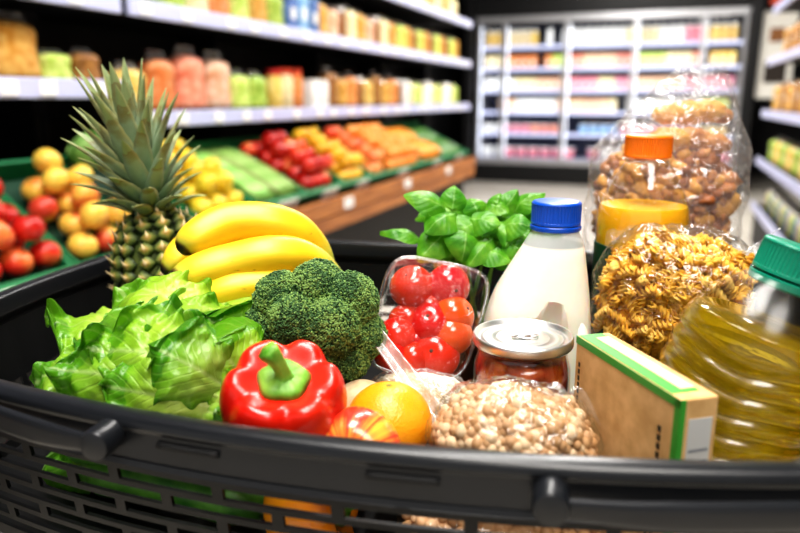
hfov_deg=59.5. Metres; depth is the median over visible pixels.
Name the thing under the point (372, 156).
peach
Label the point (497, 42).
bottle
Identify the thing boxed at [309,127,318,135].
mango
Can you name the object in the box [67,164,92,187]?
apple
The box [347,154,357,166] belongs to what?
mango
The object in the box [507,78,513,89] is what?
carton
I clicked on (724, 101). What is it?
carton
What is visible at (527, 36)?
bottle
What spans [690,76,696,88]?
carton
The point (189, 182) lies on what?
lemon
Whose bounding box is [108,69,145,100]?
bag
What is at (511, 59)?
carton
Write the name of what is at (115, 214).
apple
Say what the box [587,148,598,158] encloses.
tub
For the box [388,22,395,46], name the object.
bag
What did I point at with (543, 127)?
tub
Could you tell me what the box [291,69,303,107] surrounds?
jar
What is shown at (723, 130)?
tub
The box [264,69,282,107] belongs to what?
jar
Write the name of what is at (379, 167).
peach
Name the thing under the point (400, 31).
bag
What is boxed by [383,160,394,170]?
orange
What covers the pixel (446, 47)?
bag
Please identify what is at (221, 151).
stalk
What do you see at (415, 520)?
bean bag
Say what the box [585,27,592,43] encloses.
bottle
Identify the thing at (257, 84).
bag
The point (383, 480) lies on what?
shopping basket
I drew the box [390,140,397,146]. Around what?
orange
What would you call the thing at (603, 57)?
carton
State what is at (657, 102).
carton
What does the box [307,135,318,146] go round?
mango
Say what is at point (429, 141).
zucchini
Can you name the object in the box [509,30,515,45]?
bottle
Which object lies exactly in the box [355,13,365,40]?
bag
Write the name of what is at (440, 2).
bag
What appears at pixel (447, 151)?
zucchini
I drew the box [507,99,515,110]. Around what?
carton
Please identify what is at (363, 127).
orange
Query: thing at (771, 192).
jar
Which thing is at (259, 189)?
stalk
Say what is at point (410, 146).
orange
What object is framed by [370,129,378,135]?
orange
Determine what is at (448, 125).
wall
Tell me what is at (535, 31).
bottle
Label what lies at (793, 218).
jar
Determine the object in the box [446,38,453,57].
bag
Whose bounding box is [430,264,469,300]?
cherry tomato
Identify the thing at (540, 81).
carton
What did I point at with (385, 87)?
bag
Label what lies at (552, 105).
carton
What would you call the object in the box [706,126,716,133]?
tub
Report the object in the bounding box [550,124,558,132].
tub
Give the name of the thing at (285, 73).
jar
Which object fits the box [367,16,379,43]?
jar
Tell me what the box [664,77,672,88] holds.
carton
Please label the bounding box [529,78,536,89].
carton
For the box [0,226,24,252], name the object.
apple
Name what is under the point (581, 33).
bottle
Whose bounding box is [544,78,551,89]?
carton
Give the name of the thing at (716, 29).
bottle
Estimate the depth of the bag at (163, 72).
2.70 m
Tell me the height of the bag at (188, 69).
0.270 m
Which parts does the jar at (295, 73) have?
lid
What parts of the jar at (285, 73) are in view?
lid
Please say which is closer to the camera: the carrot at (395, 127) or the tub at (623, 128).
the carrot at (395, 127)
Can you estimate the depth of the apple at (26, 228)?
1.77 m
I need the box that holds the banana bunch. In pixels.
[160,201,340,302]
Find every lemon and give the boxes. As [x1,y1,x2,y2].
[168,151,179,163]
[173,138,185,152]
[174,172,190,187]
[178,184,201,204]
[179,149,195,167]
[184,160,204,181]
[190,197,211,213]
[195,172,217,193]
[201,189,216,197]
[202,158,220,173]
[205,193,227,206]
[213,170,232,189]
[217,185,232,195]
[223,190,242,202]
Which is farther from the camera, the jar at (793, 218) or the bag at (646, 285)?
the jar at (793, 218)
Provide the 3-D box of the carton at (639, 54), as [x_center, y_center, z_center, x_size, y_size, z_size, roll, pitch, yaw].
[3.086,-2.689,9.136,0.092,0.180,0.092,5,14,20]
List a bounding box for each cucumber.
[66,456,105,465]
[79,464,263,526]
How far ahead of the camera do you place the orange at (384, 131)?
4.46 m
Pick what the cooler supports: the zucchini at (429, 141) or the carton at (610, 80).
the carton at (610, 80)
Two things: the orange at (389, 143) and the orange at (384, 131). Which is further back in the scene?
the orange at (384, 131)
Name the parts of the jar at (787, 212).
lid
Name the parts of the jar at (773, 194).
lid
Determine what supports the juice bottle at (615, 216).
on the shopping basket
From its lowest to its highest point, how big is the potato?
0.037 m
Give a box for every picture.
[762,62,786,82]
[769,27,785,41]
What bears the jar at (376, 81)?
on the shelving unit at (144, 29)
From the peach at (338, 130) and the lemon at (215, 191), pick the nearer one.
the lemon at (215, 191)
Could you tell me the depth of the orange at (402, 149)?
4.25 m
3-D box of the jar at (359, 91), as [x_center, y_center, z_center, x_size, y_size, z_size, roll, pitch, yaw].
[-0.280,-1.118,4.498,0.090,0.190,0.090,5,14,18]
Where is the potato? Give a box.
[345,379,375,406]
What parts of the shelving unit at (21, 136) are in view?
price rail, price rail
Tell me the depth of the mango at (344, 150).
3.65 m
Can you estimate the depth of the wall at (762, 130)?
10.66 m
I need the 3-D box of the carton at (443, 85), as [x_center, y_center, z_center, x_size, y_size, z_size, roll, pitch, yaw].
[0.383,-1.530,6.214,0.082,0.190,0.100,6,15,22]
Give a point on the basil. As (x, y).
(470, 232)
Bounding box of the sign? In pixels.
[770,0,780,4]
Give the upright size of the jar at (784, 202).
0.150 m
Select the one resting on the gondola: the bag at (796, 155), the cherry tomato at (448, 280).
the bag at (796, 155)
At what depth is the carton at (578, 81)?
9.41 m
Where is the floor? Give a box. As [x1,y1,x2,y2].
[379,175,799,320]
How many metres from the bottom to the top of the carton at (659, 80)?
0.170 m
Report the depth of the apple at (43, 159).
2.05 m
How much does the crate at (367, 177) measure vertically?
0.286 m
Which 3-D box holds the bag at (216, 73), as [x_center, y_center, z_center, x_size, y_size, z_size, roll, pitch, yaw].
[-0.821,-0.815,3.088,0.099,0.260,0.174,6,15,23]
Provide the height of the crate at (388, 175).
0.286 m
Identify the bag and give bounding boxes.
[0,19,40,77]
[37,53,73,78]
[66,53,100,79]
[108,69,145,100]
[138,59,176,110]
[150,0,185,6]
[168,54,205,109]
[185,0,208,11]
[201,59,231,109]
[208,0,229,15]
[228,0,249,18]
[229,75,250,108]
[246,76,267,108]
[248,0,266,22]
[265,0,283,25]
[317,72,337,106]
[319,3,327,33]
[327,9,338,35]
[335,79,347,106]
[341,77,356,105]
[344,9,356,38]
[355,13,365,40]
[362,80,372,105]
[365,19,373,42]
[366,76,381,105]
[371,368,467,445]
[378,19,387,44]
[381,81,389,104]
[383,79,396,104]
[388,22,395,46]
[395,25,404,47]
[395,514,605,532]
[403,26,410,49]
[408,83,414,104]
[411,31,417,50]
[412,30,423,51]
[412,83,420,104]
[422,31,428,52]
[425,374,603,455]
[429,35,434,53]
[430,84,435,103]
[431,34,439,54]
[434,85,440,103]
[438,0,442,9]
[439,36,444,55]
[443,0,447,11]
[444,39,449,56]
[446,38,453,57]
[449,85,452,103]
[452,0,456,15]
[452,86,457,103]
[453,40,457,57]
[582,64,752,262]
[590,223,780,361]
[768,139,786,160]
[771,85,782,110]
[773,141,794,163]
[775,91,780,110]
[778,82,796,111]
[778,143,799,166]
[782,27,793,52]
[783,84,795,111]
[784,146,799,171]
[786,29,792,50]
[787,89,794,112]
[791,22,799,48]
[791,81,799,112]
[791,149,799,175]
[795,25,799,46]
[797,94,799,113]
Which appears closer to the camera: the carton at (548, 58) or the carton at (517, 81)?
the carton at (548, 58)
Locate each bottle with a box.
[483,198,590,395]
[487,31,493,46]
[494,30,500,45]
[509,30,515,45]
[516,30,522,45]
[524,29,530,45]
[531,29,537,44]
[546,29,553,44]
[562,28,564,44]
[570,28,576,43]
[577,27,584,43]
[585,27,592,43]
[590,134,689,333]
[593,27,600,43]
[601,27,608,43]
[609,26,616,42]
[618,26,624,42]
[626,26,633,42]
[639,26,641,42]
[642,25,649,42]
[651,25,658,41]
[659,25,667,41]
[660,234,799,460]
[668,24,675,41]
[676,24,684,41]
[685,24,693,40]
[694,23,701,40]
[707,23,710,40]
[712,23,719,40]
[721,23,729,40]
[730,22,738,39]
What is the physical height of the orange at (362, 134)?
0.070 m
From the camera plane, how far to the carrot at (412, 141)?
4.85 m
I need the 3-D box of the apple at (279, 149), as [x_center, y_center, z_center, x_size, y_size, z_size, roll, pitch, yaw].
[-0.555,-0.540,3.221,0.077,0.076,0.079,6,15,25]
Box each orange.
[344,125,355,136]
[349,381,431,444]
[353,125,360,135]
[356,130,367,141]
[358,124,366,130]
[363,124,371,129]
[364,136,375,147]
[365,130,373,135]
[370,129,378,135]
[372,136,380,146]
[373,123,380,128]
[376,141,387,152]
[377,135,385,141]
[380,128,387,134]
[383,134,390,140]
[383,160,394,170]
[384,141,392,146]
[384,147,395,158]
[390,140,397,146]
[390,159,398,168]
[392,146,400,157]
[394,139,401,145]
[395,158,403,166]
[397,146,405,156]
[399,138,406,144]
[399,157,408,165]
[401,145,409,155]
[405,156,412,164]
[406,144,413,154]
[409,155,416,163]
[411,143,418,153]
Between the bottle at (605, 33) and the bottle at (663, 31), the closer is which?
the bottle at (663, 31)
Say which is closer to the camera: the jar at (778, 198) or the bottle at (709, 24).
the jar at (778, 198)
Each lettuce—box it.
[29,269,264,421]
[42,452,89,494]
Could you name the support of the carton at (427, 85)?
on the shelving unit at (144, 29)
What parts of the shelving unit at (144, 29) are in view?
panel, price rail, price rail, price rail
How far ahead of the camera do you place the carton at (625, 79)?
9.20 m
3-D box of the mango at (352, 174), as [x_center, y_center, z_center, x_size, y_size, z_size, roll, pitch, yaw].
[-0.259,-0.471,3.600,0.060,0.064,0.070,-5,14,-20]
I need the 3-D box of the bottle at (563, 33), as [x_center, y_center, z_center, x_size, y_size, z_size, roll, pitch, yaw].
[2.215,-3.072,9.381,0.088,0.230,0.088,5,14,20]
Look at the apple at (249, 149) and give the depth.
3.20 m
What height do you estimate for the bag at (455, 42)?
0.220 m
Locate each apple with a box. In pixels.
[0,180,3,196]
[0,201,6,221]
[0,220,15,249]
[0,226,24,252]
[0,247,33,276]
[3,203,19,224]
[11,211,45,240]
[21,177,49,201]
[28,196,58,222]
[29,240,61,267]
[32,148,62,173]
[40,167,69,193]
[50,185,71,197]
[55,192,79,215]
[58,210,88,236]
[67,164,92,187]
[67,232,97,258]
[70,182,99,208]
[79,201,108,228]
[88,221,111,231]
[92,226,116,251]
[106,197,130,222]
[239,142,255,156]
[252,142,266,156]
[258,149,275,165]
[261,132,277,148]
[267,159,284,173]
[271,141,287,157]
[275,131,287,141]
[280,157,294,173]
[283,139,296,155]
[287,166,303,182]
[289,148,306,163]
[294,138,306,149]
[296,176,313,190]
[299,157,316,173]
[301,147,315,156]
[308,173,322,188]
[311,156,324,171]
[317,171,330,186]
[321,154,333,169]
[326,406,400,442]
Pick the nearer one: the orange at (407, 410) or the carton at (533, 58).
the orange at (407, 410)
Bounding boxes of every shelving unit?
[0,0,121,442]
[28,0,474,242]
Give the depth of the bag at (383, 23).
4.74 m
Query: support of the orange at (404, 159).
in the crate at (388, 175)
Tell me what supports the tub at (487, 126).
on the cooler
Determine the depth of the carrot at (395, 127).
5.01 m
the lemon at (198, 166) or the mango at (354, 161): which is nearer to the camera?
the lemon at (198, 166)
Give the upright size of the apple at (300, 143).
0.078 m
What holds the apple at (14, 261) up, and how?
in the crate at (7, 281)
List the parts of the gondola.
price rail, price rail, price rail, price rail, price rail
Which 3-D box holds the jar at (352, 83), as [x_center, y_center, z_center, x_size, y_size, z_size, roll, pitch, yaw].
[-0.324,-1.105,4.379,0.101,0.220,0.120,4,14,18]
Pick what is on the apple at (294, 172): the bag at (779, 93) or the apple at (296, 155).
the apple at (296, 155)
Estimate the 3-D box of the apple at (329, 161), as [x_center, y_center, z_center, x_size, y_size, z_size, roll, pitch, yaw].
[-0.356,-0.500,3.356,0.077,0.078,0.078,3,14,14]
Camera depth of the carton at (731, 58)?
8.71 m
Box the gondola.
[750,0,799,251]
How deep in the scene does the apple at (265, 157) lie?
3.22 m
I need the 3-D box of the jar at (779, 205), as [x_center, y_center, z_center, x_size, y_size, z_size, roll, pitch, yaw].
[2.694,-0.390,4.892,0.110,0.150,0.110,5,14,20]
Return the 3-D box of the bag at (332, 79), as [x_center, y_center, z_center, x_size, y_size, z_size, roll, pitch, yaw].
[-0.426,-1.051,4.113,0.100,0.240,0.131,5,14,19]
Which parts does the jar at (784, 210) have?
lid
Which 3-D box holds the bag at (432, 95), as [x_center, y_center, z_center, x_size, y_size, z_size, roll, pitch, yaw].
[0.243,-1.448,5.853,0.101,0.200,0.120,5,14,21]
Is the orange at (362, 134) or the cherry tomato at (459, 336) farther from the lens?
the orange at (362, 134)
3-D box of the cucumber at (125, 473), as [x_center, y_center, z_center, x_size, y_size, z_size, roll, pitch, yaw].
[-0.200,0.187,0.601,0.188,0.045,0.041,5,14,19]
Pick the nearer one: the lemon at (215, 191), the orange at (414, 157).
the lemon at (215, 191)
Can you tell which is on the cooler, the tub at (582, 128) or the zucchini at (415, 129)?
the tub at (582, 128)
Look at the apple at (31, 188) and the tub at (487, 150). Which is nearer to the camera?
the apple at (31, 188)
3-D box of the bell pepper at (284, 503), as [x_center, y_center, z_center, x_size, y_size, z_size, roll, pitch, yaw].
[-0.066,0.182,0.533,0.080,0.079,0.080,-11,18,-39]
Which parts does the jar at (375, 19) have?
lid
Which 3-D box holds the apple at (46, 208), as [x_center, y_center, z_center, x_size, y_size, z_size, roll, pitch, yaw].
[-1.020,-0.163,2.003,0.076,0.080,0.080,4,14,15]
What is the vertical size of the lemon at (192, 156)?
0.074 m
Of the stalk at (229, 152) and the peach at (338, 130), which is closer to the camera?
the stalk at (229, 152)
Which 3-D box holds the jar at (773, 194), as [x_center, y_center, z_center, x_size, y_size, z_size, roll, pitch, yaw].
[2.821,-0.468,5.220,0.110,0.150,0.110,5,14,20]
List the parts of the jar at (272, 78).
lid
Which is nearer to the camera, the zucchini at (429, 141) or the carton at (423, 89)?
the zucchini at (429, 141)
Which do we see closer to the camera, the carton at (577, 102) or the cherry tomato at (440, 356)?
the cherry tomato at (440, 356)
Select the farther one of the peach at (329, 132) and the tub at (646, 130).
the tub at (646, 130)
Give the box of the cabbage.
[66,129,100,168]
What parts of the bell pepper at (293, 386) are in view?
stem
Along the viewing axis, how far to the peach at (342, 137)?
3.92 m
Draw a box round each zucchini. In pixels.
[409,129,428,141]
[415,129,433,140]
[419,128,438,139]
[420,129,436,140]
[429,141,450,153]
[430,142,449,154]
[434,141,452,153]
[437,140,456,152]
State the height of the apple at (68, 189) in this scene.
0.078 m
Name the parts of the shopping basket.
pivot knob, pivot knob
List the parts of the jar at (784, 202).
lid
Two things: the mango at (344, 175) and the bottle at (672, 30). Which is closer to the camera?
the mango at (344, 175)
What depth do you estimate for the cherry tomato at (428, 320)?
0.64 m
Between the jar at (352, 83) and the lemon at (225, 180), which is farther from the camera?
the jar at (352, 83)
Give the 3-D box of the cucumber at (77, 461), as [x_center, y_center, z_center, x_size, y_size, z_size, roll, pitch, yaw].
[-0.211,0.152,0.577,0.182,0.039,0.034,4,14,17]
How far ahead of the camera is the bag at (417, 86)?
5.46 m
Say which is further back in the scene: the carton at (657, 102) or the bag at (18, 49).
the carton at (657, 102)
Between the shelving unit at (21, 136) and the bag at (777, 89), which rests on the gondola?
the bag at (777, 89)
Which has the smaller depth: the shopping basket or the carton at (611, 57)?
the shopping basket
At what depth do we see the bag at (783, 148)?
4.85 m
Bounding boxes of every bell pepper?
[219,340,346,434]
[263,496,357,532]
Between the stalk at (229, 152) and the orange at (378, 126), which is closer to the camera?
the stalk at (229, 152)
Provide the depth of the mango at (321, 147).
3.56 m
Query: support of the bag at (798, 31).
on the gondola
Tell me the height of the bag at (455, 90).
0.200 m
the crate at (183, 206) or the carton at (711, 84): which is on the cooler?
the carton at (711, 84)
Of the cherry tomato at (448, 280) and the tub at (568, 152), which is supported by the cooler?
the tub at (568, 152)
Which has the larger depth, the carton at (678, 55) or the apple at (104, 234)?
the carton at (678, 55)
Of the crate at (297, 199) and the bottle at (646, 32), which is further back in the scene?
the bottle at (646, 32)
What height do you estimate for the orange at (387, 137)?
0.071 m
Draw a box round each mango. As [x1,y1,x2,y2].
[292,129,304,139]
[302,128,312,139]
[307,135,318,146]
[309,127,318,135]
[314,142,327,153]
[316,135,326,142]
[325,141,333,152]
[328,163,339,174]
[330,148,342,160]
[331,140,340,147]
[336,171,349,180]
[338,155,350,167]
[340,147,348,155]
[344,169,355,179]
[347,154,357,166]
[352,167,361,178]
[353,153,363,164]
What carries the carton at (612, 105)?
on the cooler
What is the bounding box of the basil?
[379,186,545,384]
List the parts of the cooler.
panel, door frame, handle, door frame, handle, door frame, price rail, frame, price rail, price rail, price rail, price rail, price rail, frame, handle, door frame, handle, door frame, handle, panel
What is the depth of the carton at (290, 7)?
3.58 m
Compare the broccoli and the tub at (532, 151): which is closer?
the broccoli
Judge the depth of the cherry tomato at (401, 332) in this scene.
0.64 m
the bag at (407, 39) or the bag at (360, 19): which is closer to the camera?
the bag at (360, 19)
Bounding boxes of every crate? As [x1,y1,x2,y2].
[0,158,119,264]
[0,197,73,291]
[60,155,115,201]
[171,189,251,216]
[186,139,310,208]
[226,136,348,205]
[286,133,376,193]
[319,128,426,185]
[381,124,447,170]
[393,122,468,164]
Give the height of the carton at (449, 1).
0.200 m
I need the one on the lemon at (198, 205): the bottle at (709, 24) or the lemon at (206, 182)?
the lemon at (206, 182)
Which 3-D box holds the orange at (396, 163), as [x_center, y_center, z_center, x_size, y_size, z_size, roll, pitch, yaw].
[-0.039,-0.607,4.172,0.071,0.071,0.071,6,15,24]
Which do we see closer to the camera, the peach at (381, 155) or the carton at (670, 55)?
the peach at (381, 155)
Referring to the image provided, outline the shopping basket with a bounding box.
[0,239,799,532]
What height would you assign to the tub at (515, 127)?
0.130 m
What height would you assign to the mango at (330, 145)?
0.064 m
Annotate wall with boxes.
[427,0,465,162]
[472,0,799,174]
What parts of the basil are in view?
stem, stem, stem, stem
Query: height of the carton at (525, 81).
0.170 m
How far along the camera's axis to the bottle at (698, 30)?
8.79 m
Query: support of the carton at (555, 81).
on the cooler
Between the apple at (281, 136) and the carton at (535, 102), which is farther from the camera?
the carton at (535, 102)
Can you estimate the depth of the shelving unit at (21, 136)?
2.44 m
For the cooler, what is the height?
2.810 m
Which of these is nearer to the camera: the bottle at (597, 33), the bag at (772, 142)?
the bag at (772, 142)
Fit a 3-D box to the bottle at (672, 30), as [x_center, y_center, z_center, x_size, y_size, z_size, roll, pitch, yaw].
[3.469,-2.962,8.924,0.088,0.230,0.088,5,14,20]
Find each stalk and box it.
[193,152,269,197]
[194,153,263,198]
[196,149,272,196]
[196,157,261,199]
[198,148,274,193]
[205,148,281,195]
[210,148,285,194]
[212,147,287,192]
[217,147,291,191]
[221,146,295,190]
[225,146,298,190]
[232,184,253,198]
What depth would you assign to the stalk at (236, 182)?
2.79 m
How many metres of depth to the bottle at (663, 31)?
8.93 m
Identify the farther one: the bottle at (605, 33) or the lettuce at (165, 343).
the bottle at (605, 33)
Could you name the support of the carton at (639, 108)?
on the cooler
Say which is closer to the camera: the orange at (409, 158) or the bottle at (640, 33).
the orange at (409, 158)
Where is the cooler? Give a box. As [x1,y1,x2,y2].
[472,0,764,185]
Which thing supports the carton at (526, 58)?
on the cooler
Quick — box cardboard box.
[574,333,718,532]
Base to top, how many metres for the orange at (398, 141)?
0.070 m
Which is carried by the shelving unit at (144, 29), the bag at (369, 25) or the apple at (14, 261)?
the bag at (369, 25)
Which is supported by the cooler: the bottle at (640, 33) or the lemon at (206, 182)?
the bottle at (640, 33)
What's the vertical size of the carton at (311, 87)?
0.160 m
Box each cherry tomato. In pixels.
[374,342,404,372]
[384,317,415,346]
[388,305,415,323]
[389,265,431,306]
[399,342,424,372]
[412,303,445,338]
[414,334,420,341]
[416,295,438,306]
[419,336,459,376]
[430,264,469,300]
[438,297,473,326]
[438,321,472,353]
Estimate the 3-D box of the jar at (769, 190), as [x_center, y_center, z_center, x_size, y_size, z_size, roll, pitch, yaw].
[2.905,-0.521,5.438,0.110,0.150,0.110,5,14,20]
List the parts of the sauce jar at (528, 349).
glass, metal lid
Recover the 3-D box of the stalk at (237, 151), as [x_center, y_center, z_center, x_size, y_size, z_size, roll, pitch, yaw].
[-0.612,-0.437,3.106,0.367,0.187,0.026,5,14,19]
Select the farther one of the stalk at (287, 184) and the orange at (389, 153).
the orange at (389, 153)
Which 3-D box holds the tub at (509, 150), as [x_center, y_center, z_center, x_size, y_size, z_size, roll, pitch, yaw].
[1.565,-1.631,9.977,0.156,0.150,0.156,5,14,20]
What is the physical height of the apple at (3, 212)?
0.078 m
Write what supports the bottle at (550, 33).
on the cooler
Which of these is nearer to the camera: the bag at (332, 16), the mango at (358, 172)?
the mango at (358, 172)
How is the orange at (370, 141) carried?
on the orange
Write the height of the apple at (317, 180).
0.077 m
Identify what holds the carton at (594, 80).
on the cooler
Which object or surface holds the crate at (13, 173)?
on the shelving unit at (21, 136)
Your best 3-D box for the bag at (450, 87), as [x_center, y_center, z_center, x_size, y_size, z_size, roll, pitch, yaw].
[0.428,-1.564,6.333,0.101,0.200,0.121,6,15,22]
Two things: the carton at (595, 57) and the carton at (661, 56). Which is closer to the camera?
the carton at (661, 56)
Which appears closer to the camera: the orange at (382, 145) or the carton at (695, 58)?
the orange at (382, 145)
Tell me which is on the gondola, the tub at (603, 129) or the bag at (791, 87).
the bag at (791, 87)
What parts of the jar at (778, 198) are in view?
lid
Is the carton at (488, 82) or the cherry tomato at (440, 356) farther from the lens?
the carton at (488, 82)
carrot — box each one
[384,128,407,141]
[386,128,409,140]
[392,128,414,140]
[393,128,412,140]
[394,128,416,140]
[395,127,417,139]
[407,142,430,155]
[408,141,431,154]
[412,141,435,154]
[415,140,437,153]
[415,142,434,154]
[416,150,423,157]
[417,140,440,153]
[418,139,441,152]
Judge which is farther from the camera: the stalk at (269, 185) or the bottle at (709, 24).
the bottle at (709, 24)
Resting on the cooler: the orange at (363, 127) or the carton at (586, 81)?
the carton at (586, 81)
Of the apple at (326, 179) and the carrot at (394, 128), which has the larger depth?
the carrot at (394, 128)
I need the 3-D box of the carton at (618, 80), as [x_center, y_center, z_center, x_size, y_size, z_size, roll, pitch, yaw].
[2.896,-2.419,9.274,0.092,0.170,0.092,5,14,20]
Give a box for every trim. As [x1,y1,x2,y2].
[463,0,475,181]
[734,0,764,193]
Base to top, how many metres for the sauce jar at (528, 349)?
0.153 m
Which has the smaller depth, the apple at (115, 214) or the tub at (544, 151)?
the apple at (115, 214)
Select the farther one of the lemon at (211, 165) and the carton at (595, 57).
the carton at (595, 57)
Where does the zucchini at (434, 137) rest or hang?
in the crate at (460, 155)
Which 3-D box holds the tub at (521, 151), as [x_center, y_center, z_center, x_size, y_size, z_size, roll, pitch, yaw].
[1.720,-1.618,9.921,0.156,0.150,0.156,5,14,20]
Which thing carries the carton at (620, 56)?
on the cooler
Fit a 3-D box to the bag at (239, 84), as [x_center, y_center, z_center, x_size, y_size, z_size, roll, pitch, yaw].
[-0.761,-0.819,3.252,0.101,0.190,0.130,5,14,20]
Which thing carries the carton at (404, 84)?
on the shelving unit at (144, 29)
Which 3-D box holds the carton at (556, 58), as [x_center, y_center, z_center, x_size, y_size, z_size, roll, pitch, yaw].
[2.121,-2.773,9.488,0.092,0.180,0.092,5,14,20]
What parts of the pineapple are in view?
crown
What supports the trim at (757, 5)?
on the floor
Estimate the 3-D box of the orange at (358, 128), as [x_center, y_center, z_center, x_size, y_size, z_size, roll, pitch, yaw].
[-0.269,-0.825,4.251,0.071,0.070,0.071,-10,17,-37]
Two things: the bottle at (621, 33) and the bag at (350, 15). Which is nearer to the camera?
the bag at (350, 15)
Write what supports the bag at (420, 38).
on the shelving unit at (144, 29)
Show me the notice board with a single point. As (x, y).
(774, 27)
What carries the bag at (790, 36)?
on the gondola
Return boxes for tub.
[482,146,492,155]
[484,123,491,131]
[493,123,499,131]
[493,146,498,155]
[504,124,510,131]
[505,146,514,156]
[511,124,519,131]
[516,147,526,156]
[521,124,529,132]
[528,147,538,156]
[530,124,538,132]
[539,147,550,157]
[540,124,548,132]
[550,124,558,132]
[551,147,558,157]
[564,148,574,158]
[579,125,587,133]
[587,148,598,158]
[589,125,598,133]
[599,125,608,133]
[600,149,611,159]
[609,125,618,133]
[620,125,626,133]
[632,125,639,133]
[641,125,650,133]
[651,125,661,131]
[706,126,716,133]
[718,126,728,135]
[718,152,730,162]
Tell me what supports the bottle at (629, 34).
on the cooler
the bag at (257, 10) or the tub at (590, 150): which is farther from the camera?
the tub at (590, 150)
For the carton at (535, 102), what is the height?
0.180 m
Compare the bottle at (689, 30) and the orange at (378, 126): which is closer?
the orange at (378, 126)
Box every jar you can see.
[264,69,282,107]
[276,68,292,107]
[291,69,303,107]
[331,6,345,36]
[353,77,363,105]
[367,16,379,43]
[394,80,400,104]
[473,318,573,395]
[765,189,781,208]
[767,191,783,210]
[769,193,786,213]
[771,195,788,215]
[773,197,791,218]
[776,199,793,220]
[778,201,796,223]
[780,204,799,226]
[783,206,799,229]
[786,209,799,233]
[789,212,799,236]
[792,215,799,240]
[795,219,799,242]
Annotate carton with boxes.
[282,0,297,27]
[297,0,308,29]
[303,79,319,106]
[308,0,318,31]
[320,80,328,106]
[400,80,408,104]
[417,82,430,103]
[419,87,425,104]
[433,0,437,7]
[437,83,448,103]
[440,87,444,103]
[448,0,451,13]
[485,78,492,89]
[486,56,492,67]
[492,78,498,89]
[493,56,500,67]
[507,56,514,67]
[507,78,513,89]
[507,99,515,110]
[514,78,521,89]
[515,56,522,67]
[515,99,523,110]
[521,78,528,89]
[522,55,529,67]
[524,99,531,110]
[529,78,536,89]
[530,55,537,67]
[532,99,539,110]
[536,78,543,89]
[540,99,548,110]
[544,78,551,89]
[545,55,552,66]
[548,99,556,110]
[552,55,560,66]
[552,78,559,89]
[556,99,561,110]
[560,55,563,66]
[567,99,573,111]
[568,78,574,88]
[569,54,575,66]
[573,99,581,111]
[575,78,582,88]
[576,54,583,66]
[582,99,590,111]
[583,77,590,88]
[584,54,591,66]
[590,77,598,88]
[590,99,599,111]
[592,54,599,66]
[598,77,606,88]
[599,99,607,111]
[600,54,607,66]
[606,77,614,88]
[608,54,615,66]
[608,99,616,111]
[614,77,622,88]
[616,53,623,65]
[623,77,629,88]
[624,53,631,65]
[634,99,643,111]
[635,77,638,88]
[637,53,640,65]
[639,77,646,88]
[641,53,648,65]
[643,99,652,111]
[647,77,655,88]
[649,53,657,65]
[653,99,661,109]
[656,77,663,88]
[657,52,665,65]
[662,99,670,105]
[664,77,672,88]
[666,52,674,65]
[673,77,680,88]
[674,52,682,65]
[681,77,689,88]
[683,52,691,64]
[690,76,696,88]
[692,52,699,64]
[702,76,707,88]
[707,76,715,88]
[709,51,717,64]
[716,76,724,88]
[718,51,726,64]
[719,99,728,107]
[725,76,733,88]
[727,51,736,64]
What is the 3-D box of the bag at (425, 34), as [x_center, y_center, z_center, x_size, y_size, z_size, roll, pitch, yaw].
[0.179,-1.793,5.595,0.101,0.220,0.120,5,14,20]
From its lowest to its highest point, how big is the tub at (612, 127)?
0.130 m
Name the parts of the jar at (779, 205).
lid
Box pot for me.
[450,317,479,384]
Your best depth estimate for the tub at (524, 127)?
9.79 m
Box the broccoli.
[245,258,387,383]
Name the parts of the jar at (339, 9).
lid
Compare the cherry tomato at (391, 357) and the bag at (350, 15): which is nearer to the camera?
the cherry tomato at (391, 357)
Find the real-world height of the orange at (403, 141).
0.072 m
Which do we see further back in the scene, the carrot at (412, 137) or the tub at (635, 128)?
the tub at (635, 128)
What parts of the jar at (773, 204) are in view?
lid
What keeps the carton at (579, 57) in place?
on the cooler
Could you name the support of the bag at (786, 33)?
on the gondola
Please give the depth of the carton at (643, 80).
9.13 m
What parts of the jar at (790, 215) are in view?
lid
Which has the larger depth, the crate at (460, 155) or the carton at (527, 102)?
the carton at (527, 102)
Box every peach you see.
[324,127,335,138]
[333,126,341,138]
[337,132,349,144]
[345,139,357,150]
[354,138,362,149]
[358,144,370,156]
[360,158,368,167]
[364,164,376,173]
[366,150,378,162]
[373,162,381,172]
[374,150,383,161]
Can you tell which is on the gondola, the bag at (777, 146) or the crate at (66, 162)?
the bag at (777, 146)
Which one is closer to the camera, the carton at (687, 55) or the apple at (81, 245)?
the apple at (81, 245)
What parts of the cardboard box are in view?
green panel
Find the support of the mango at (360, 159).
on the mango at (358, 172)
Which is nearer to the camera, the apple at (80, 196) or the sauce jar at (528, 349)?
the sauce jar at (528, 349)
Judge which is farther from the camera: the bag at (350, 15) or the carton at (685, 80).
the carton at (685, 80)
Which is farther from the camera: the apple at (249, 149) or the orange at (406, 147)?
the orange at (406, 147)
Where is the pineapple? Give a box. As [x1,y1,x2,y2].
[61,57,206,300]
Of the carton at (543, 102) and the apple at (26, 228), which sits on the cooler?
the carton at (543, 102)
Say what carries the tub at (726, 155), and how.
on the cooler
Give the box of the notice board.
[754,11,799,97]
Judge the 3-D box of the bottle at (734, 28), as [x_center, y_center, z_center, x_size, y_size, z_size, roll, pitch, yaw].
[4.144,-2.903,8.677,0.088,0.230,0.088,5,14,20]
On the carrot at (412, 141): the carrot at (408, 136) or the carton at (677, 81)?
the carrot at (408, 136)
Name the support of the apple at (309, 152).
on the apple

